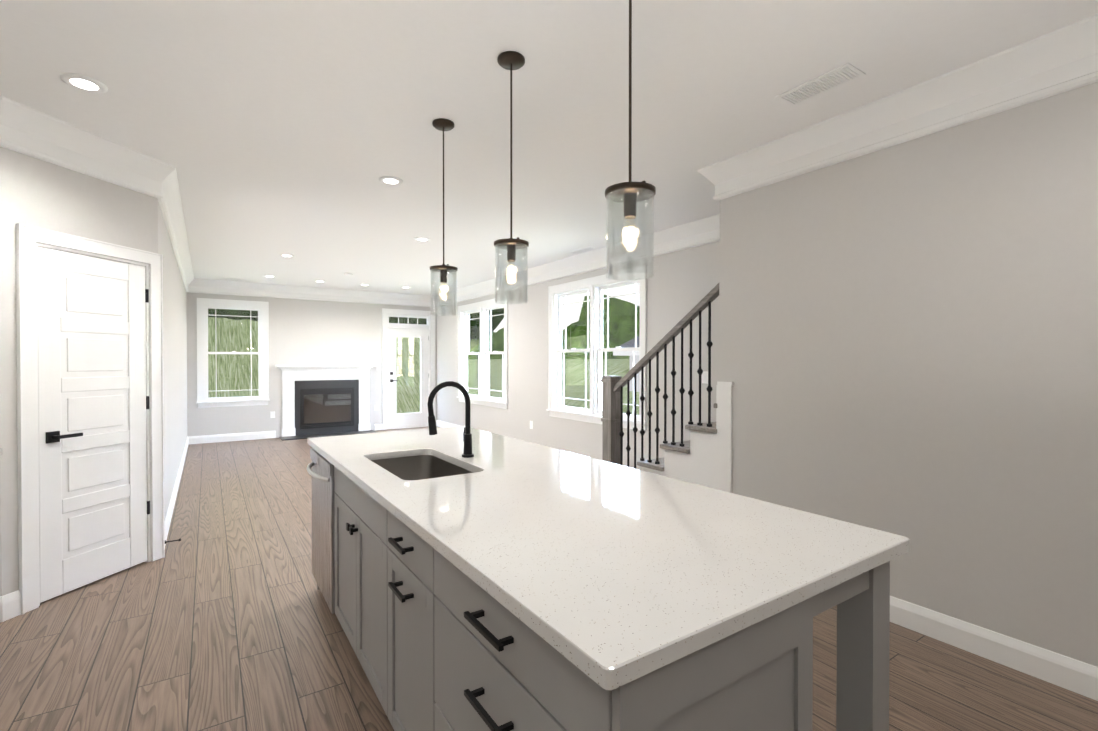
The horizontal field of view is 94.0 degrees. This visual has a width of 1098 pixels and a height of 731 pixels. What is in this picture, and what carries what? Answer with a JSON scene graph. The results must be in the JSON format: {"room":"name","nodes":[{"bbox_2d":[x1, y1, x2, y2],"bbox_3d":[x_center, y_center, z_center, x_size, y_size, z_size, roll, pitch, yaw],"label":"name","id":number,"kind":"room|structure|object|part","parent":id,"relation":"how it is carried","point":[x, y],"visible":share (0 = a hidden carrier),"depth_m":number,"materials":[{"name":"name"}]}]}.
{"room":"kitchen","nodes":[
{"label":"kitchen","id":0,"kind":"room"},
{"bbox_2d":[0,460,1,595],"bbox_3d":[-3.204,-0.013,2.580,0.640,2.740,0.120,0,1,-34],"label":"wall","id":1,"kind":"structure","parent":0,"point":[0,537],"depth_m":2.71,"materials":[{"name":"paint"}]},
{"bbox_2d":[0,147,157,595],"bbox_3d":[-2.874,-0.018,3.155,0.115,2.740,0.891,0,1,11],"label":"wall","id":2,"kind":"structure","parent":0,"point":[36,192],"depth_m":2.83,"materials":[{"name":"paint"}]},
{"bbox_2d":[37,247,146,602],"bbox_3d":[-2.830,0.334,3.195,0.035,2.012,0.628,0,1,11],"label":"pantry door","id":3,"kind":"structure","parent":2,"relation":"in","point":[92,389],"depth_m":3.15,"materials":[{"name":"white wood"}]},
{"bbox_2d":[46,289,149,513],"bbox_3d":[-2.800,0.252,3.208,0.436,1.540,0.464,0,1,-34],"label":"hardware piece","id":4,"kind":"object","parent":3,"relation":"attached to","point":[53,436],"depth_m":2.98,"materials":[{"name":"black metal"}]},
{"bbox_2d":[158,201,186,520],"bbox_3d":[-4.408,-0.042,5.989,0.120,2.740,5.870,0,1,-34],"label":"wall","id":5,"kind":"structure","parent":0,"point":[175,355],"depth_m":5.03,"materials":[{"name":"paint"}]},
{"bbox_2d":[152,160,195,291],"bbox_3d":[-4.303,-1.300,6.022,0.105,0.225,5.913,0,1,-34],"label":"crown molding","id":6,"kind":"structure","parent":5,"relation":"attached to","point":[165,187],"depth_m":4.32,"materials":[{"name":"white wood"}]},
{"bbox_2d":[165,436,187,544],"bbox_3d":[-4.355,1.262,6.036,0.025,0.132,5.870,0,1,-34],"label":"baseboard","id":7,"kind":"structure","parent":5,"relation":"attached to","point":[169,514],"depth_m":4.97,"materials":[{"name":"white wood"}]},
{"bbox_2d":[16,223,435,613],"bbox_3d":[-2.691,0.104,6.851,4.892,2.432,6.585,0,1,-34],"label":"door frame","id":8,"kind":"structure","parent":0,"point":[28,237],"depth_m":2.96,"materials":[{"name":"white wood"}]},
{"bbox_3d":[-2.813,0.290,3.191,0.628,2.125,0.628,0,1,-34],"label":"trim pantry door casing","id":9,"kind":"part","parent":8,"relation":"part of","materials":[{"name":"white wood"}]},
{"bbox_3d":[-2.901,0.072,10.580,1.104,2.432,0.146,0,1,-34],"label":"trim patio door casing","id":10,"kind":"part","parent":8,"relation":"part of","materials":[{"name":"white wood"}]},
{"bbox_2d":[186,292,436,437],"bbox_3d":[-4.747,-0.071,9.363,5.840,2.740,0.120,0,1,-34],"label":"wall","id":11,"kind":"structure","parent":0,"point":[309,332],"depth_m":9.38,"materials":[{"name":"paint"}]},
{"bbox_2d":[188,431,275,443],"bbox_3d":[-5.433,1.237,8.835,1.280,0.132,0.016,0,1,-34],"label":"baseboard","id":12,"kind":"structure","parent":11,"relation":"attached to","point":[266,434],"depth_m":8.81,"materials":[{"name":"white wood"}]},
{"bbox_2d":[196,298,269,407],"bbox_3d":[-5.453,-0.213,8.861,1.080,1.832,0.170,0,1,-34],"label":"window","id":13,"kind":"structure","parent":11,"relation":"in","point":[204,400],"depth_m":8.83,"materials":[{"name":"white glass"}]},
{"bbox_3d":[-5.471,-0.215,8.888,0.740,1.515,0.041,0,1,-34],"label":"glass","id":14,"kind":"part","parent":13,"relation":"part of","materials":[{"name":"clear glass"}]},
{"bbox_2d":[270,411,274,417],"bbox_3d":[-4.944,0.880,9.163,0.075,0.118,0.008,0,1,-34],"label":"wall outlet plate","id":15,"kind":"object","parent":11,"relation":"attached to","point":[272,414],"visible":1,"depth_m":9.16,"materials":[{"name":"white plastic"}]},
{"bbox_2d":[192,279,430,306],"bbox_3d":[-4.156,-1.331,9.611,4.110,0.225,0.105,0,1,-34],"label":"crown molding","id":16,"kind":"structure","parent":11,"relation":"attached to","point":[206,286],"depth_m":9.41,"materials":[{"name":"white wood"}]},
{"bbox_2d":[388,317,428,428],"bbox_3d":[-2.907,0.258,10.590,0.854,2.033,0.061,0,1,-34],"label":"patio door","id":17,"kind":"structure","parent":11,"relation":"in","point":[403,420],"depth_m":10.56,"materials":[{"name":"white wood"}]},
{"bbox_2d":[0,426,1097,730],"bbox_3d":[-1.191,1.395,4.043,5.840,0.100,12.940,0,1,-34],"label":"floor","id":18,"kind":"structure","parent":0,"point":[220,616],"depth_m":2.42,"materials":[{"name":"brown wood"}]},
{"bbox_2d":[276,365,377,440],"bbox_3d":[-4.101,0.642,9.546,1.730,1.310,0.537,0,1,-34],"label":"fireplace","id":19,"kind":"object","parent":18,"relation":"on","point":[324,400],"visible":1,"depth_m":9.60,"materials":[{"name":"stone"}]},
{"bbox_3d":[-4.162,0.801,9.637,0.820,0.530,0.004,0,1,-34],"label":"glass","id":20,"kind":"part","parent":19,"relation":"part of","materials":[{"name":"black glass"}]},
{"bbox_2d":[307,441,889,730],"bbox_3d":[-0.287,0.918,2.190,1.037,0.885,2.758,0,1,-34],"label":"kitchen island","id":21,"kind":"object","parent":18,"relation":"on","point":[467,577],"depth_m":1.30,"materials":[{"name":"grey wood"}]},
{"bbox_2d":[307,448,335,613],"bbox_3d":[-1.047,0.924,2.957,0.623,0.860,0.590,0,1,-34],"label":"dishwasher","id":22,"kind":"object","parent":21,"relation":"in","point":[322,472],"depth_m":2.73,"materials":[{"name":"silver metal"}]},
{"bbox_2d":[307,429,908,696],"bbox_3d":[-0.255,0.459,2.207,1.030,0.033,2.780,0,1,-34],"label":"island countertop","id":23,"kind":"structure","parent":21,"relation":"on","point":[636,573],"depth_m":1.29,"materials":[{"name":"white stone"}]},
{"bbox_2d":[371,449,478,480],"bbox_3d":[-0.592,0.576,2.344,0.410,0.227,0.740,0,1,-34],"label":"sink","id":24,"kind":"object","parent":23,"relation":"in","point":[409,466],"depth_m":2.64,"materials":[{"name":"grey metal"}]},
{"bbox_2d":[427,381,478,456],"bbox_3d":[-0.472,0.257,2.439,0.232,0.366,0.090,0,1,-34],"label":"faucet","id":25,"kind":"object","parent":23,"relation":"on","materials":[{"name":"black metal"}]},
{"bbox_2d":[600,283,718,488],"bbox_3d":[1.823,0.179,3.590,1.063,2.340,3.410,0,1,-34],"label":"staircase","id":26,"kind":"structure","parent":18,"relation":"on","point":[692,459],"depth_m":4.03,"materials":[{"name":"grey wood"}]},
{"bbox_3d":[0.917,-0.179,4.121,0.064,0.841,1.135,0,1,-34],"label":"handrail","id":27,"kind":"part","parent":26,"relation":"part of","materials":[{"name":"grey wood"}]},
{"bbox_2d":[0,0,1097,295],"bbox_3d":[-1.191,-1.445,4.018,5.840,0.100,12.940,0,1,-34],"label":"ceiling","id":28,"kind":"structure","parent":0,"point":[270,130],"depth_m":2.66,"materials":[{"name":"paint"}]},
{"bbox_2d":[60,73,107,92],"bbox_3d":[-2.256,-1.376,2.486,0.173,0.012,0.181,0,1,-28],"label":"recessed light","id":29,"kind":"object","parent":28,"relation":"in","point":[83,83],"depth_m":2.49,"materials":[{"name":"white"}]},
{"bbox_2d":[221,278,245,280],"bbox_3d":[-5.252,-1.429,8.522,0.360,0.011,0.160,0,1,-34],"label":"ceiling vent","id":30,"kind":"object","parent":28,"relation":"in","point":[233,279],"visible":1,"depth_m":8.50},
{"bbox_2d":[379,176,402,184],"bbox_3d":[-1.181,-1.387,3.827,0.168,0.012,0.188,0,1,-28],"label":"recessed light","id":31,"kind":"object","parent":28,"relation":"in","point":[390,180],"depth_m":3.83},
{"bbox_2d":[414,237,429,240],"bbox_3d":[-1.404,-1.403,5.659,0.162,0.012,0.181,0,1,-28],"label":"recessed light","id":32,"kind":"object","parent":28,"relation":"in","point":[416,238],"depth_m":5.68,"materials":[{"name":"white"}]},
{"bbox_2d":[430,118,457,315],"bbox_3d":[-0.604,-0.838,2.936,0.158,1.095,0.158,0,1,-34],"label":"pendant light","id":33,"kind":"object","parent":28,"relation":"hanging from","point":[443,125],"visible":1,"depth_m":2.92,"materials":[{"name":"clear glass"}]},
{"bbox_3d":[-0.604,-0.419,2.940,0.148,0.256,0.148,0,1,-34],"label":"lamp shade","id":34,"kind":"part","parent":33,"relation":"part of","materials":[{"name":"clear glass"}]},
{"bbox_2d":[494,51,528,303],"bbox_3d":[-0.170,-0.833,2.312,0.158,1.095,0.158,0,1,-34],"label":"pendant light","id":35,"kind":"object","parent":28,"relation":"hanging from","point":[510,60],"visible":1,"depth_m":2.30,"materials":[{"name":"clear glass"}]},
{"bbox_3d":[-0.170,-0.413,2.316,0.148,0.256,0.148,0,1,-34],"label":"lamp shade","id":36,"kind":"part","parent":35,"relation":"part of","materials":[{"name":"clear glass"}]},
{"bbox_2d":[569,247,596,253],"bbox_3d":[0.417,-1.409,6.293,0.160,0.011,0.360,0,1,-34],"label":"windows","id":37,"kind":"structure","parent":28,"relation":"attached to","point":[583,250],"depth_m":6.26,"materials":[{"name":"white"}]},
{"bbox_2d":[605,0,655,279],"bbox_3d":[0.254,-0.827,1.603,0.158,1.095,0.158,0,1,-34],"label":"pendant light","id":38,"kind":"object","parent":28,"relation":"hanging from","point":[630,194],"visible":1,"depth_m":1.59,"materials":[{"name":"clear glass"}]},
{"bbox_3d":[0.254,-0.407,1.607,0.148,0.256,0.148,0,1,-34],"label":"lamp shade","id":39,"kind":"part","parent":38,"relation":"part of","materials":[{"name":"clear glass"}]},
{"bbox_3d":[0.254,-0.410,1.607,0.062,0.109,0.062,0,1,-34],"label":"bulb","id":40,"kind":"part","parent":38,"relation":"part of","materials":[{"name":"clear glass"}]},
{"bbox_2d":[775,63,865,105],"bbox_3d":[1.330,-1.377,2.526,0.160,0.011,0.360,0,1,-34],"label":"ceiling vent","id":41,"kind":"object","parent":28,"relation":"in","point":[830,80],"visible":1,"depth_m":2.51,"materials":[{"name":"white metal"}]},
{"bbox_2d":[437,241,719,469],"bbox_3d":[1.222,-0.038,5.567,0.120,2.740,12.820,0,1,-34],"label":"wall","id":42,"kind":"structure","parent":0,"point":[681,284],"depth_m":6.48,"materials":[{"name":"paint"}]},
{"bbox_2d":[436,420,458,427],"bbox_3d":[-0.562,1.243,8.127,0.020,0.132,6.600,0,1,-34],"label":"baseboard","id":43,"kind":"structure","parent":42,"relation":"attached to","point":[439,423],"depth_m":10.53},
{"bbox_2d":[457,297,507,408],"bbox_3d":[-1.171,-0.215,9.108,0.170,1.832,1.960,0,1,-34],"label":"window","id":44,"kind":"structure","parent":42,"relation":"in","point":[483,308],"depth_m":9.06,"materials":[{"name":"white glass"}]},
{"bbox_3d":[-1.143,-0.217,9.126,0.041,1.515,1.620,0,1,-34],"label":"glass","id":45,"kind":"part","parent":44,"relation":"part of","materials":[{"name":"clear glass"}]},
{"bbox_2d":[433,214,719,307],"bbox_3d":[1.095,-1.296,5.543,0.105,0.225,12.700,0,1,-34],"label":"crown molding","id":46,"kind":"structure","parent":42,"relation":"attached to","point":[704,231],"depth_m":6.27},
{"bbox_2d":[546,266,647,430],"bbox_3d":[0.577,-0.192,6.488,0.170,1.832,1.960,0,1,-34],"label":"window","id":47,"kind":"structure","parent":42,"relation":"in","point":[595,286],"depth_m":6.45,"materials":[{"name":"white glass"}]},
{"bbox_3d":[0.604,-0.194,6.506,0.041,1.515,1.620,0,1,-34],"label":"glass","id":48,"kind":"part","parent":47,"relation":"part of","materials":[{"name":"clear glass"}]},
{"bbox_2d":[702,371,707,383],"bbox_3d":[1.521,0.117,4.998,0.014,0.118,0.075,0,1,-34],"label":"light switch","id":49,"kind":"object","parent":42,"relation":"attached to","point":[704,376],"visible":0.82,"depth_m":4.99,"materials":[{"name":"white plastic"}]},
{"bbox_2d":[719,82,1097,666],"bbox_3d":[2.555,-0.005,1.711,0.120,2.740,4.685,0,1,-34],"label":"wall","id":50,"kind":"structure","parent":0,"point":[908,339],"depth_m":2.52,"materials":[{"name":"paint"}]},
{"bbox_2d":[716,382,733,492],"bbox_3d":[1.278,0.731,3.615,0.140,1.235,0.134,0,1,-34],"label":"trim","id":51,"kind":"structure","parent":50,"relation":"attached to","point":[724,437],"depth_m":3.58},
{"bbox_2d":[698,14,1097,200],"bbox_3d":[2.526,-1.263,1.744,0.330,0.225,4.790,0,1,-34],"label":"crown molding","id":52,"kind":"structure","parent":50,"relation":"attached to","point":[1059,61],"depth_m":2.52,"materials":[{"name":"white wood"}]},
{"bbox_2d":[890,596,1097,700],"bbox_3d":[2.502,1.299,1.697,0.036,0.132,4.701,0,1,-34],"label":"baseboard","id":53,"kind":"structure","parent":50,"relation":"attached to","point":[1066,672],"depth_m":2.33,"materials":[{"name":"white wood"}]},
{"label":"outside","id":54,"kind":"structure","parent":0,"visible":0},
{"bbox_3d":[-0.831,2.106,14.325,75.000,0.100,75.000,0,1,-34],"label":"lawn","id":55,"kind":"structure","parent":54,"visible":0},
{"bbox_2d":[208,317,419,413],"bbox_3d":[-14.075,0.259,13.892,20.500,3.600,14.000,0,1,-34],"label":"greenery","id":56,"kind":"object","parent":55,"relation":"on","point":[253,342],"depth_m":14.18,"materials":[{"name":"green plant"}]},
{"bbox_2d":[208,308,503,349],"bbox_3d":[-12.287,-3.400,15.267,26.155,6.404,6.248,0,1,-34],"label":"trees","id":57,"kind":"object","parent":56,"relation":"on","point":[474,338],"depth_m":18.40,"materials":[{"name":"green plant"}]},
{"bbox_2d":[468,359,629,397],"bbox_3d":[-0.472,0.609,37.028,27.800,2.500,37.600,0,1,-34],"label":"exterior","id":58,"kind":"structure","parent":55,"relation":"on","point":[494,363],"depth_m":18.68,"materials":[{"name":"green plant"}]},
{"bbox_2d":[467,295,639,358],"bbox_3d":[0.634,-1.312,31.323,11.731,7.271,31.823,0,1,-34],"label":"trees","id":59,"kind":"object","parent":55,"relation":"on","point":[620,328],"depth_m":20.29,"materials":[{"name":"green plant"}]},
{"bbox_2d":[562,388,638,414],"bbox_3d":[4.619,1.446,6.775,4.100,1.350,18.400,0,1,-34],"label":"bank","id":60,"kind":"object","parent":55,"relation":"on","point":[571,401],"depth_m":12.85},
{"bbox_2d":[629,355,638,391],"bbox_3d":[7.462,0.784,13.954,6.600,2.550,8.200,0,1,-34],"label":"wall","id":61,"kind":"structure","parent":55,"relation":"on","point":[637,375],"depth_m":15.34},
{"bbox_2d":[618,336,638,347],"bbox_3d":[7.462,-1.816,13.931,7.300,2.650,8.900,0,1,-34],"label":"house roof","id":62,"kind":"structure","parent":61,"relation":"on","point":[629,343],"depth_m":15.31,"materials":[{"name":"grey"}]},
{"bbox_2d":[613,351,638,355],"bbox_3d":[7.462,-0.391,13.943,7.300,0.199,8.900,0,1,-34],"label":"roof fascia","id":63,"kind":"object","parent":62,"relation":"attached to","point":[615,353],"depth_m":15.23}
]}

